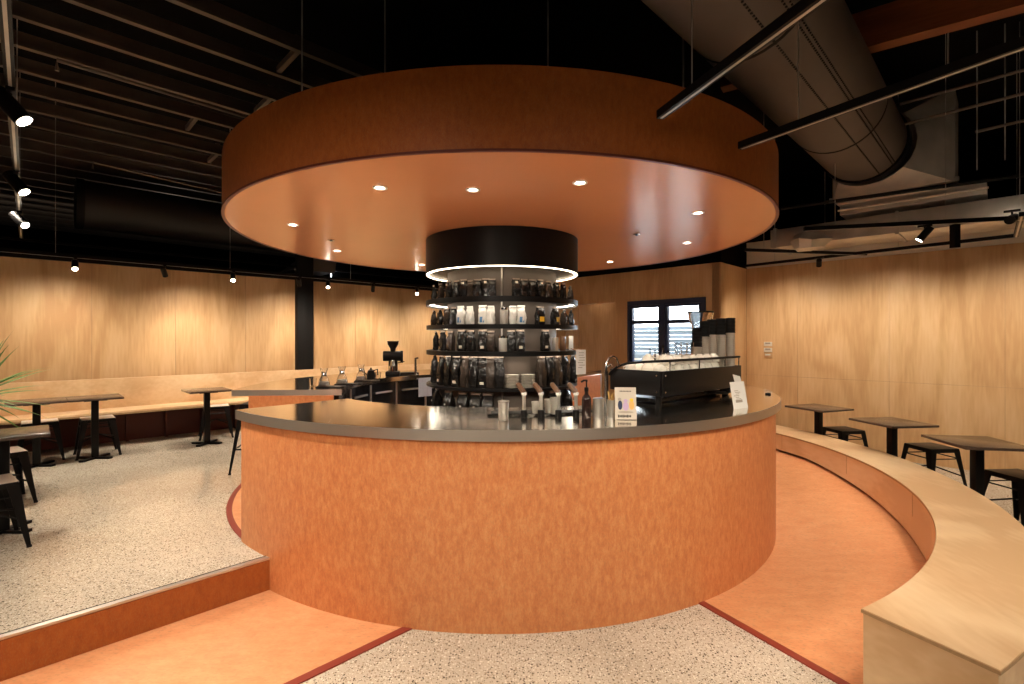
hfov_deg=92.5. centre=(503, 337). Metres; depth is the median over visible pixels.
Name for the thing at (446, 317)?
coffee bag
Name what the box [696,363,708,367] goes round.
ceramic cup
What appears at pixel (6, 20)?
track
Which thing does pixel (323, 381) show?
glass carafe
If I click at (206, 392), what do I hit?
cafe table
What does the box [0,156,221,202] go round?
ceiling beam
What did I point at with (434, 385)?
shelf
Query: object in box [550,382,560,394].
handle
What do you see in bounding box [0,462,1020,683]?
floor
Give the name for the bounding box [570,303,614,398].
wall
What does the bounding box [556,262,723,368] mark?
wall
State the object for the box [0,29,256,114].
ceiling beam
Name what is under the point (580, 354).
paper notice
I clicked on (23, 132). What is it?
ceiling beam
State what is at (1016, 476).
metal stool
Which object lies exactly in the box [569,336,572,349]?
carton
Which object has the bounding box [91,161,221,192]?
conduit
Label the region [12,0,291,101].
ceiling beam
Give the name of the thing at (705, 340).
paper cup
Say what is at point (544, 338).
coffee bag
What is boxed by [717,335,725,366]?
paper cup
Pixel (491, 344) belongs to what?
coffee bag
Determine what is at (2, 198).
ceiling beam
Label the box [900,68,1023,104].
ceiling pipe
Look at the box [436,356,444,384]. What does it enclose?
coffee bag
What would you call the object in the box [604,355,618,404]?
tap
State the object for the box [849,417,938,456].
cafe table
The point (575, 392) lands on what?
handle
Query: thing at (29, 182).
ceiling beam
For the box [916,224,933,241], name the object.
track spotlight
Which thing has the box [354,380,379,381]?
tray
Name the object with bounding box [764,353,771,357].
wall switch
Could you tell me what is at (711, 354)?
ceramic cup
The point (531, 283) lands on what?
coffee bag
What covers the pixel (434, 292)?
coffee bag
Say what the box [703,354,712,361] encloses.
ceramic cup
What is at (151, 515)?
floor
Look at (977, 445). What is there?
cafe table
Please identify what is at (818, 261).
track spotlight
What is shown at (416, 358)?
tap
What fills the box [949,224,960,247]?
box
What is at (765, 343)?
wall switch
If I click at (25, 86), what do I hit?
ceiling beam
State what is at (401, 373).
tray
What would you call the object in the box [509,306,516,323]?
coffee bag
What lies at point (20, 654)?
step riser
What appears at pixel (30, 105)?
ceiling beam
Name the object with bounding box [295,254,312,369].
column
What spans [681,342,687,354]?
water glass
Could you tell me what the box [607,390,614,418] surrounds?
tin
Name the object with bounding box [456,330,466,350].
coffee bag
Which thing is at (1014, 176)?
ceiling pipe
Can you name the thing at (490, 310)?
coffee bag
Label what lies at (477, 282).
coffee bag
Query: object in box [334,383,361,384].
tray
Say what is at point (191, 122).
purlin bridging
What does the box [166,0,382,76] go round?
ceiling beam
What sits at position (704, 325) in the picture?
cup stack
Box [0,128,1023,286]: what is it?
wall
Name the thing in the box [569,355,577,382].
coffee bag
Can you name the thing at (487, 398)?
coffee bag
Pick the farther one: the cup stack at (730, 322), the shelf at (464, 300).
the shelf at (464, 300)
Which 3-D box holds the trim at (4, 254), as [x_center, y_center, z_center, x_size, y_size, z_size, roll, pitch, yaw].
[-5.735,-1.062,5.841,13.896,0.245,0.130,0,0,-44]
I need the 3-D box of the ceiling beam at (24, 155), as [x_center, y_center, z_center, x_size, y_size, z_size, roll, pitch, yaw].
[-6.337,-2.407,6.463,13.896,0.136,0.052,0,0,-44]
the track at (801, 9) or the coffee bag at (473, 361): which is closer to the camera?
the track at (801, 9)
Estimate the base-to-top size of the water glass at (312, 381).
0.075 m
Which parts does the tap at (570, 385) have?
stem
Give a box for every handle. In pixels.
[516,382,526,394]
[533,382,543,394]
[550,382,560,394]
[567,382,578,394]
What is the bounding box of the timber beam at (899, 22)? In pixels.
[720,0,1023,92]
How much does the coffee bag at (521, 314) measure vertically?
0.169 m
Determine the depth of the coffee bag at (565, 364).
4.73 m
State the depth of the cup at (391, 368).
5.94 m
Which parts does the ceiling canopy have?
recessed downlight, recessed downlight, recessed downlight, round canopy, edge trim, recessed downlight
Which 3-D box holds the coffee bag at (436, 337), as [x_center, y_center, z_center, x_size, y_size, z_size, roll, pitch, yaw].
[-0.679,0.033,4.928,0.064,0.190,0.084,0,0,-7]
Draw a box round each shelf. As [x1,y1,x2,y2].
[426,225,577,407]
[426,296,577,306]
[426,324,576,327]
[426,349,575,353]
[426,381,576,391]
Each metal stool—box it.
[0,473,31,547]
[10,446,37,502]
[17,418,65,459]
[73,415,121,460]
[198,403,233,440]
[823,426,867,446]
[901,442,966,485]
[984,469,1023,525]
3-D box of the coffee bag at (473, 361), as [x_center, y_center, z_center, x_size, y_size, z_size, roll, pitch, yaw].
[-0.263,0.308,4.404,0.099,0.292,0.097,0,0,19]
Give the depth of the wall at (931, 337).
6.13 m
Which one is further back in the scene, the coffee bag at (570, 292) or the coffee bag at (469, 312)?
the coffee bag at (570, 292)
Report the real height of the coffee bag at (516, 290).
0.164 m
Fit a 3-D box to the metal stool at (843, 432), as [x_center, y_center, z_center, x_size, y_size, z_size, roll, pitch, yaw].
[4.095,1.325,5.900,0.407,0.450,0.408,0,0,-6]
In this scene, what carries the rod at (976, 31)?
hanging from the ceiling
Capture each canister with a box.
[499,335,506,351]
[500,306,507,323]
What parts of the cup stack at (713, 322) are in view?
lid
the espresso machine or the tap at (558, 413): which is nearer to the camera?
the tap at (558, 413)
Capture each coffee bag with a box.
[430,310,436,324]
[430,355,437,382]
[431,285,436,298]
[431,388,442,406]
[433,331,438,349]
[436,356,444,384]
[437,283,444,297]
[437,309,442,324]
[439,331,446,350]
[442,390,455,406]
[443,308,450,324]
[443,356,452,385]
[445,281,452,296]
[446,331,454,350]
[450,307,456,323]
[451,356,461,386]
[453,280,460,296]
[456,306,465,323]
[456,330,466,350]
[456,392,468,406]
[459,279,466,296]
[460,356,468,387]
[466,306,474,323]
[466,330,475,350]
[467,280,473,295]
[468,356,477,387]
[469,393,481,406]
[473,279,481,295]
[477,330,486,351]
[477,357,486,388]
[478,305,486,323]
[481,278,488,295]
[482,393,493,407]
[486,331,495,351]
[486,357,494,388]
[487,306,494,323]
[488,279,495,295]
[494,357,504,388]
[507,330,515,351]
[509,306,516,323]
[511,278,520,295]
[515,330,524,351]
[516,305,526,323]
[520,279,528,295]
[528,279,536,295]
[534,306,544,323]
[535,356,546,387]
[536,279,544,296]
[540,330,549,350]
[544,281,552,296]
[545,356,555,386]
[547,391,556,397]
[550,307,559,324]
[552,281,559,297]
[553,356,562,385]
[559,283,566,297]
[560,309,567,324]
[561,355,570,383]
[561,388,572,405]
[567,286,573,298]
[568,310,573,324]
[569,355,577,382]
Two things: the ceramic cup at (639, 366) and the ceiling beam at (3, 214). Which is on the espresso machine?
the ceramic cup at (639, 366)
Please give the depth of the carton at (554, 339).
4.53 m
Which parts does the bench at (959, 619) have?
panel, panel, panel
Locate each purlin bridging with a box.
[185,105,198,130]
[207,143,219,162]
[254,85,272,111]
[276,34,300,72]
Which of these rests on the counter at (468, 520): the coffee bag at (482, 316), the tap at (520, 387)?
the tap at (520, 387)
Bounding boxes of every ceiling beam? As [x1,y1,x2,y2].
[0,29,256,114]
[0,51,241,128]
[0,73,228,142]
[0,109,221,167]
[0,122,221,177]
[0,135,221,187]
[0,146,221,195]
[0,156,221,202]
[0,166,221,203]
[0,174,73,192]
[0,182,73,199]
[0,189,73,205]
[0,195,73,210]
[0,201,73,215]
[0,207,73,220]
[0,212,73,224]
[0,216,294,254]
[0,221,294,256]
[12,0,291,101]
[16,95,222,155]
[63,0,332,87]
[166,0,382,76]
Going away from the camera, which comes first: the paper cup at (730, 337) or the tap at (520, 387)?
the tap at (520, 387)
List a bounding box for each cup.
[389,366,395,371]
[531,401,538,413]
[544,398,550,413]
[550,397,556,414]
[623,364,637,369]
[635,363,643,369]
[641,363,653,370]
[642,354,656,360]
[653,364,668,370]
[658,354,666,362]
[662,355,674,364]
[664,365,674,370]
[673,355,683,363]
[673,364,684,369]
[681,355,690,363]
[681,364,692,368]
[689,354,698,362]
[689,363,697,368]
[693,347,701,354]
[696,354,705,362]
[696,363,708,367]
[702,337,708,354]
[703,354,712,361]
[709,335,716,354]
[710,353,719,361]
[710,362,719,366]
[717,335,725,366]
[726,333,734,365]
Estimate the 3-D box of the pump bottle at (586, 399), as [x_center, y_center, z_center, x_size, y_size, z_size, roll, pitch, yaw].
[0.490,0.364,2.915,0.066,0.228,0.059,0,0,0]
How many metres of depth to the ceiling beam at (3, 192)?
8.40 m
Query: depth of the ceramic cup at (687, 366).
3.59 m
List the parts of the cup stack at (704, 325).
lid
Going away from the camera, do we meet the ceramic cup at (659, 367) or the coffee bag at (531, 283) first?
the ceramic cup at (659, 367)
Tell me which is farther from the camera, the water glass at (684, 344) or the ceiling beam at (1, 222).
the ceiling beam at (1, 222)
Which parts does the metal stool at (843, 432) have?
leg, seat, leg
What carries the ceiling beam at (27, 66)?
attached to the wall at (817, 186)
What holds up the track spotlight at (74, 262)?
attached to the track at (1, 249)
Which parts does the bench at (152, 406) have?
panel, seat, backrest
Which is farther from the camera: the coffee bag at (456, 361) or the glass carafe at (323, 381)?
the glass carafe at (323, 381)
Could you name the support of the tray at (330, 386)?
on the countertop at (403, 389)
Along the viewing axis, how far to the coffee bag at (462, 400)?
4.43 m
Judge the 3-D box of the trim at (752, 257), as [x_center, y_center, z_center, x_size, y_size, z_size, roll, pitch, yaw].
[7.507,-1.240,3.645,0.120,0.390,10.785,0,0,-44]
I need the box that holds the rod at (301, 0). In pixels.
[301,0,302,90]
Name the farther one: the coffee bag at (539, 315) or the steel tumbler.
the coffee bag at (539, 315)
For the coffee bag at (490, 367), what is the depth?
4.33 m
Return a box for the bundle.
[790,232,832,251]
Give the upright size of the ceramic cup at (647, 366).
0.064 m
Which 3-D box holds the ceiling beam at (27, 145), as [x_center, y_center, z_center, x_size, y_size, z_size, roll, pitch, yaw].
[-5.989,-2.407,6.104,13.896,0.136,0.052,0,0,-44]
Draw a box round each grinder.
[383,341,404,376]
[687,311,713,327]
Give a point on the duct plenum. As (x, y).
(924, 165)
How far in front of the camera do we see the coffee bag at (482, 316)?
4.36 m
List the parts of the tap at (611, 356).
spout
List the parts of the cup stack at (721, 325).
lid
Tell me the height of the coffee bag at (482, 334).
0.195 m
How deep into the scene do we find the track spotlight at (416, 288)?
8.47 m
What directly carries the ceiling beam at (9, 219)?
attached to the wall at (817, 186)
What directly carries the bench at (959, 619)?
on the floor at (694, 644)
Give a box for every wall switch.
[764,342,771,345]
[764,348,771,351]
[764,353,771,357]
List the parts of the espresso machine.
panel, leg, panel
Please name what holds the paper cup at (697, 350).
on the cup stack at (696, 332)
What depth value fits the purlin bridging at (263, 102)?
4.96 m
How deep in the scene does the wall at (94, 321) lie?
6.88 m
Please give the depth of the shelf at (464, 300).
4.43 m
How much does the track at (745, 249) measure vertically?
1.770 m
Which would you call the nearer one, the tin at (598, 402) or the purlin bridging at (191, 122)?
the tin at (598, 402)
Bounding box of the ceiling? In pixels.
[0,0,1023,178]
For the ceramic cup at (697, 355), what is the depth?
3.73 m
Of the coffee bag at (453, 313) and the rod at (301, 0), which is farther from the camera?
the coffee bag at (453, 313)
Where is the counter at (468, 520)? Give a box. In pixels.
[235,384,780,633]
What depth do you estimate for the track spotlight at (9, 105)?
2.26 m
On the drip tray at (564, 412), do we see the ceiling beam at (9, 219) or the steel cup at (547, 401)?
the steel cup at (547, 401)
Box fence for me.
[635,326,691,363]
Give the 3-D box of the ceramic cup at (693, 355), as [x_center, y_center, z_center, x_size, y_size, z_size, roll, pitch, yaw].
[1.423,0.161,3.694,0.092,0.064,0.097,0,0,32]
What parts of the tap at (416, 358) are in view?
tap stem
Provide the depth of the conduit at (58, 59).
4.02 m
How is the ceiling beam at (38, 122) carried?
attached to the wall at (817, 186)
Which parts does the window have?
sash, sash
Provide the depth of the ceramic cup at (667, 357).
3.46 m
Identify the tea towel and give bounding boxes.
[418,377,431,396]
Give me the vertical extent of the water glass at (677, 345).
0.090 m
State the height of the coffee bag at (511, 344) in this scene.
0.190 m
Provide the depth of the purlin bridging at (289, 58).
4.19 m
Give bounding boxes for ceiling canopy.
[221,65,778,271]
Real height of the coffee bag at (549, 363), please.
0.292 m
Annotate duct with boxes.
[74,178,335,275]
[641,0,911,185]
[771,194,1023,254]
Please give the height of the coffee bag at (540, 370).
0.287 m
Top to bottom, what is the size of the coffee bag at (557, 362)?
0.287 m
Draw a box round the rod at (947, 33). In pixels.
[947,33,948,63]
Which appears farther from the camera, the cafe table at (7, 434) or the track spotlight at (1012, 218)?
the track spotlight at (1012, 218)
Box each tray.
[315,385,345,387]
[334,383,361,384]
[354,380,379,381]
[400,371,418,374]
[487,409,592,415]
[636,390,719,402]
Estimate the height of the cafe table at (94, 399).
0.688 m
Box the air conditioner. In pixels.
[838,182,988,219]
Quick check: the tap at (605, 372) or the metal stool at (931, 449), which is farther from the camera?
the metal stool at (931, 449)
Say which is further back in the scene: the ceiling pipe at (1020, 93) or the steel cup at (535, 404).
the ceiling pipe at (1020, 93)
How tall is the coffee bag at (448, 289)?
0.164 m
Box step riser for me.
[0,560,269,681]
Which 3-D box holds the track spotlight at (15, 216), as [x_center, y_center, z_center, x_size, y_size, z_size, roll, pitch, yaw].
[-4.437,-1.075,4.491,0.171,0.160,0.083,0,0,10]
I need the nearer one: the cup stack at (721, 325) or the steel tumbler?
the steel tumbler
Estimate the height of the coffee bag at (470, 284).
0.154 m
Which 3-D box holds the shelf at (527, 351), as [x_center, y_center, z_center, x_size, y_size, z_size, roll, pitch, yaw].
[-0.015,0.139,5.020,1.530,0.021,1.530,0,0,0]
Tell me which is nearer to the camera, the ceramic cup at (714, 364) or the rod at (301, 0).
the rod at (301, 0)
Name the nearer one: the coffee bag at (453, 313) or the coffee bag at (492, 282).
the coffee bag at (492, 282)
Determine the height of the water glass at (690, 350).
0.090 m
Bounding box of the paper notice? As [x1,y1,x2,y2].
[571,348,585,373]
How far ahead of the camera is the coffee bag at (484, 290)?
4.35 m
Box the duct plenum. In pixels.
[829,90,958,206]
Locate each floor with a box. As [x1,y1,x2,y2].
[0,428,926,683]
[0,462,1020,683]
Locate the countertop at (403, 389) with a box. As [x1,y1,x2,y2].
[231,369,601,407]
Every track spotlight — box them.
[0,85,32,126]
[2,170,30,195]
[8,210,29,228]
[71,257,78,270]
[160,265,167,277]
[230,271,235,281]
[326,279,329,288]
[371,283,374,291]
[415,287,418,294]
[814,256,823,266]
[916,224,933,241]
[1003,209,1020,223]
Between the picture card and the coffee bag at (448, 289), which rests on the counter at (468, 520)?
the picture card
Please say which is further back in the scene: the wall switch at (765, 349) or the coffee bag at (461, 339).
the wall switch at (765, 349)
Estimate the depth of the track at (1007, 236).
5.57 m
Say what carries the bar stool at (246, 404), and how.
on the floor at (151, 515)
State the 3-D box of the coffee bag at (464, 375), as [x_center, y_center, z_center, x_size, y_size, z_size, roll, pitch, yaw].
[-0.340,0.311,4.439,0.102,0.287,0.094,0,0,34]
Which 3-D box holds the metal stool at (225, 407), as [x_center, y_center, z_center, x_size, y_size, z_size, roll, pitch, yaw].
[-3.918,1.140,6.680,0.408,0.430,0.407,0,0,-33]
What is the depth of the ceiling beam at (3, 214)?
9.89 m
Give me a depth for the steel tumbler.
2.77 m
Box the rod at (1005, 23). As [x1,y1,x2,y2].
[1004,23,1005,159]
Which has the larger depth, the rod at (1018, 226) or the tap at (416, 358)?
the tap at (416, 358)
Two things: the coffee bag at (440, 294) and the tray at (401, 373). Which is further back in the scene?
the tray at (401, 373)
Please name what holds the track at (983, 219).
hanging from the ceiling
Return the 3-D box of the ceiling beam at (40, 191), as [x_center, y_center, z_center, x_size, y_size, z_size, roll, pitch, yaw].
[-7.729,-2.407,7.899,13.896,0.136,0.052,0,0,-44]
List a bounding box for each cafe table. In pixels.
[0,425,49,534]
[4,397,67,469]
[66,393,123,462]
[181,387,231,446]
[785,403,853,434]
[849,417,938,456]
[921,434,1023,495]
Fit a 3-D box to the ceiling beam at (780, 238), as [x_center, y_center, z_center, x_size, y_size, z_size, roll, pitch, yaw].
[4.686,-1.180,4.821,0.630,0.240,3.600,0,0,-44]
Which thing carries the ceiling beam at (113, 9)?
attached to the wall at (817, 186)
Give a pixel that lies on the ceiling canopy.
(578, 182)
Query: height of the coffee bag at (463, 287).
0.164 m
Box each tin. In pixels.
[593,397,603,418]
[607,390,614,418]
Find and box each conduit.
[55,58,245,117]
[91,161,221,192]
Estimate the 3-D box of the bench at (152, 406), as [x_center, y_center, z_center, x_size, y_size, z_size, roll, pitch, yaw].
[-3.955,0.943,7.097,8.600,0.825,0.523,0,0,-44]
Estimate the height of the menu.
0.225 m
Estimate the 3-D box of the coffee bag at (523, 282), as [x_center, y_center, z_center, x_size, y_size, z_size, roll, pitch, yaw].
[0.184,-0.440,4.385,0.082,0.159,0.064,0,0,-19]
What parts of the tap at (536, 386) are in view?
stem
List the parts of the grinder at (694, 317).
hopper lid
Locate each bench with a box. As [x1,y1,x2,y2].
[0,364,430,451]
[776,425,1023,683]
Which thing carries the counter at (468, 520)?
on the floor at (151, 515)
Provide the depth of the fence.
13.07 m
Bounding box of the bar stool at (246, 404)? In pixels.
[228,401,248,474]
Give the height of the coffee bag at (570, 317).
0.159 m
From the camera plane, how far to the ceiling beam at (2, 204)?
9.12 m
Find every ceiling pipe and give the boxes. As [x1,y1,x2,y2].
[781,173,1023,209]
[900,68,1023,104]
[905,92,1023,124]
[975,119,1023,132]
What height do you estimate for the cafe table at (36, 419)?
0.688 m
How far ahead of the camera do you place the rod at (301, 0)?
3.50 m
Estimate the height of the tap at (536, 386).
0.206 m
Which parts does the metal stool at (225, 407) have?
leg, seat, leg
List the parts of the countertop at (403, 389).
panel, handle, panel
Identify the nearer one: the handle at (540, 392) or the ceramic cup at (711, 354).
the handle at (540, 392)
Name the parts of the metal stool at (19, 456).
leg, seat, leg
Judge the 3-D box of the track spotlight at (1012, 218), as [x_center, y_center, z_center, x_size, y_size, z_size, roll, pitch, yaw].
[4.279,-1.005,4.122,0.175,0.130,0.100,0,0,-44]
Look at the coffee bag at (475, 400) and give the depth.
4.37 m
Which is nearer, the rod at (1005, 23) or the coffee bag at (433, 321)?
the rod at (1005, 23)
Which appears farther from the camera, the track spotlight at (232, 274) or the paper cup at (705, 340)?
the track spotlight at (232, 274)
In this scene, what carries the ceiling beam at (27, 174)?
attached to the wall at (817, 186)
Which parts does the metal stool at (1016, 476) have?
leg, seat, leg, leg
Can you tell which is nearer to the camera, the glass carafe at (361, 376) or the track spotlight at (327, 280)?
the glass carafe at (361, 376)
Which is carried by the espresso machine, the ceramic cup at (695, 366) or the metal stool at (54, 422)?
the ceramic cup at (695, 366)
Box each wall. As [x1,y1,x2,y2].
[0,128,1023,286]
[0,256,447,382]
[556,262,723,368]
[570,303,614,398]
[712,262,745,383]
[746,243,1023,469]
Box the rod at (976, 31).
[976,31,977,169]
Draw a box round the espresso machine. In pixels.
[608,356,740,405]
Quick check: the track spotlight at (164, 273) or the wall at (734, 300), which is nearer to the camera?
the track spotlight at (164, 273)
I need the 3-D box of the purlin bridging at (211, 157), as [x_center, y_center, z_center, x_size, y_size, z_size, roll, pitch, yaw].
[-3.824,-2.422,6.460,0.050,0.135,0.460,0,0,-44]
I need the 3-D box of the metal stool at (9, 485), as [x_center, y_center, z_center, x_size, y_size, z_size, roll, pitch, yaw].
[-3.330,1.140,3.130,0.407,0.430,0.408,0,0,37]
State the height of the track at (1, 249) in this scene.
1.880 m
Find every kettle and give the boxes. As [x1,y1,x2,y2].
[363,368,377,377]
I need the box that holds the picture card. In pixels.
[614,387,636,419]
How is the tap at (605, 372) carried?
on the tap at (611, 356)
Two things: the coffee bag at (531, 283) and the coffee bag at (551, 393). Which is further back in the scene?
the coffee bag at (551, 393)
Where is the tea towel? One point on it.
(423, 389)
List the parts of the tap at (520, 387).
stem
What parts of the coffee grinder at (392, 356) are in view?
motor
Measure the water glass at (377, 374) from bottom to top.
0.075 m
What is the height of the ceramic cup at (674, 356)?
0.064 m
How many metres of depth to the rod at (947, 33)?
3.60 m
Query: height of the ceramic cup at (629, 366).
0.064 m
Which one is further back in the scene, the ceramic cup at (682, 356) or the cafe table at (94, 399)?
the cafe table at (94, 399)
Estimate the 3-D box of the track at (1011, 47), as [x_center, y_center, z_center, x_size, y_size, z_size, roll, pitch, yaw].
[1.935,-1.918,1.899,0.040,1.664,2.206,0,0,-30]
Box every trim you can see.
[0,236,445,291]
[0,556,269,639]
[226,484,240,537]
[284,627,411,683]
[699,601,849,683]
[747,228,1023,268]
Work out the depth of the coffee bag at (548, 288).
4.49 m
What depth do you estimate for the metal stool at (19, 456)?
4.00 m
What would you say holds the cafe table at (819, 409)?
on the floor at (694, 644)
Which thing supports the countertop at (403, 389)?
on the floor at (151, 515)
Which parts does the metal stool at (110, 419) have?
leg, leg, seat, leg, leg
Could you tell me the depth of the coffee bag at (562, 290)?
4.69 m
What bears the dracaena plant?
on the floor at (151, 515)
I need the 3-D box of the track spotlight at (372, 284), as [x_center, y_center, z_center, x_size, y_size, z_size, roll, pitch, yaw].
[-2.107,-0.799,7.916,0.066,0.142,0.134,0,0,-21]
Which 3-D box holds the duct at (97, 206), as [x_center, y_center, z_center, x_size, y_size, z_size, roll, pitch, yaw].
[-3.863,-1.593,8.037,4.762,0.965,0.717,0,0,-44]
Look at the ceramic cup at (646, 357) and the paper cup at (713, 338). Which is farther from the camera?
the paper cup at (713, 338)
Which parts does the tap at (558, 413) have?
stem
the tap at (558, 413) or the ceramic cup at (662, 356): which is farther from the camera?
the ceramic cup at (662, 356)
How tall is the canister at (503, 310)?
0.160 m
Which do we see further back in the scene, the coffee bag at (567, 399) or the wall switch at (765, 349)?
the wall switch at (765, 349)
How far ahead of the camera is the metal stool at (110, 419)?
5.63 m
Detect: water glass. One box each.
[309,378,316,385]
[375,372,380,378]
[674,342,681,354]
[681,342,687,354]
[687,342,693,354]
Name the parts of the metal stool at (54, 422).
leg, seat, leg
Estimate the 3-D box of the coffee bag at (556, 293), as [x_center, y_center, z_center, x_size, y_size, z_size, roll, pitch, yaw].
[0.492,-0.440,4.590,0.064,0.159,0.082,0,0,39]
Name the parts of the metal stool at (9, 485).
seat, leg, leg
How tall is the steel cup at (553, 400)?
0.100 m
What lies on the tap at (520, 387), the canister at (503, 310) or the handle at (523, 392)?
the handle at (523, 392)
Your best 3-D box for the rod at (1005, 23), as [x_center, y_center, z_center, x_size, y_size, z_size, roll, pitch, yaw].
[4.402,-2.152,4.300,0.012,1.195,0.012,0,0,0]
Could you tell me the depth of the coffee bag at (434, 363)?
4.88 m
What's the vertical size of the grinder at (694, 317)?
0.705 m
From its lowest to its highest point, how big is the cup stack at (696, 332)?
0.326 m
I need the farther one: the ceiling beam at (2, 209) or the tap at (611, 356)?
the ceiling beam at (2, 209)
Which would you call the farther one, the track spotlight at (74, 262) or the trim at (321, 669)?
the track spotlight at (74, 262)
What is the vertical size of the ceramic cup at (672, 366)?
0.064 m
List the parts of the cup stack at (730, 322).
lid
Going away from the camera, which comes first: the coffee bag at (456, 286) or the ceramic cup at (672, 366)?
the ceramic cup at (672, 366)
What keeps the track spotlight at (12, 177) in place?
attached to the track at (6, 20)
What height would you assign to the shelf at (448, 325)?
0.021 m
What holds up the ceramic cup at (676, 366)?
on the espresso machine
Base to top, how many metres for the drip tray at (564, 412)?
0.014 m
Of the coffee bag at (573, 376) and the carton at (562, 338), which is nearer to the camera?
the carton at (562, 338)
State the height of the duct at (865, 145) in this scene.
0.743 m
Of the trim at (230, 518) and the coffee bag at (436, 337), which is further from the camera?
the coffee bag at (436, 337)
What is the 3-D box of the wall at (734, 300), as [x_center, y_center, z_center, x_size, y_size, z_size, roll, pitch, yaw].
[3.317,0.254,7.176,0.961,2.593,0.118,0,0,-44]
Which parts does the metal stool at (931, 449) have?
leg, leg, seat, leg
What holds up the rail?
on the espresso machine
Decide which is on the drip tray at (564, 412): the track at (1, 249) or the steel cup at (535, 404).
the steel cup at (535, 404)
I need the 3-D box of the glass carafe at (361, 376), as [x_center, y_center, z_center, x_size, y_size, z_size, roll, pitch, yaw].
[-1.533,0.379,5.275,0.110,0.170,0.110,0,0,0]
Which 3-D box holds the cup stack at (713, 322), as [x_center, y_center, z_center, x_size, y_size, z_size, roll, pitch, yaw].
[1.703,0.052,4.000,0.077,0.398,0.078,0,0,25]
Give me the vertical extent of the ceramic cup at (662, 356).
0.064 m
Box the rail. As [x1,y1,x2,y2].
[608,356,739,374]
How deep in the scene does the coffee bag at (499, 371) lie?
4.32 m
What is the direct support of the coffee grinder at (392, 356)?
on the countertop at (403, 389)
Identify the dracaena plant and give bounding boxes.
[0,331,53,438]
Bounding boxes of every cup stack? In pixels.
[692,328,701,354]
[699,321,709,354]
[707,319,716,354]
[716,318,725,366]
[725,318,735,365]
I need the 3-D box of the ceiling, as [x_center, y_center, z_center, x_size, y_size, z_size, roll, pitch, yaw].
[-1.574,-2.800,3.348,17.000,0.100,24.000,0,0,-44]
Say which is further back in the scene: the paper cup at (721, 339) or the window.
the window
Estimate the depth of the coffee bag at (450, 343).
4.53 m
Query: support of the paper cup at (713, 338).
on the cup stack at (713, 322)
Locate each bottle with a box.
[581,379,590,417]
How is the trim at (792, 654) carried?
on the floor at (694, 644)
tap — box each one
[414,357,418,374]
[516,382,526,417]
[533,382,543,417]
[550,382,561,417]
[567,382,578,417]
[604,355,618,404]
[604,371,607,404]
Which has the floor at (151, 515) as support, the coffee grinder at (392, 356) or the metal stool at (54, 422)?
the metal stool at (54, 422)
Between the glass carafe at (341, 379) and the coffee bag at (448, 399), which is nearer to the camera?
the coffee bag at (448, 399)
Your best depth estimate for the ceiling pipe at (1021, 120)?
4.28 m
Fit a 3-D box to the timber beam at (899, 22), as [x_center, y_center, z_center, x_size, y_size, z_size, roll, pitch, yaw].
[3.222,-2.310,3.387,3.188,0.280,0.120,0,0,35]
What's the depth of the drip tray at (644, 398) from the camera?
3.66 m
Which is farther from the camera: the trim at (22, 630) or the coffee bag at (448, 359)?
the coffee bag at (448, 359)
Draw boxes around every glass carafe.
[318,368,329,386]
[336,366,347,383]
[356,364,365,380]
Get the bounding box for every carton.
[552,337,557,350]
[560,336,565,350]
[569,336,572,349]
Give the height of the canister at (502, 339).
0.150 m
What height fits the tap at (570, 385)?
0.206 m
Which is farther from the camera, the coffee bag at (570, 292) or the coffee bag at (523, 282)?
the coffee bag at (570, 292)
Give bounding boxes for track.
[0,0,22,237]
[0,82,444,288]
[656,0,828,118]
[738,23,1023,149]
[744,234,1015,266]
[744,248,866,255]
[803,34,1019,230]
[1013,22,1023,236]
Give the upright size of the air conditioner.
0.130 m
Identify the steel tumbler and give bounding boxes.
[498,400,508,420]
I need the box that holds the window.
[627,297,705,361]
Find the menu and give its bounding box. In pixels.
[730,375,747,408]

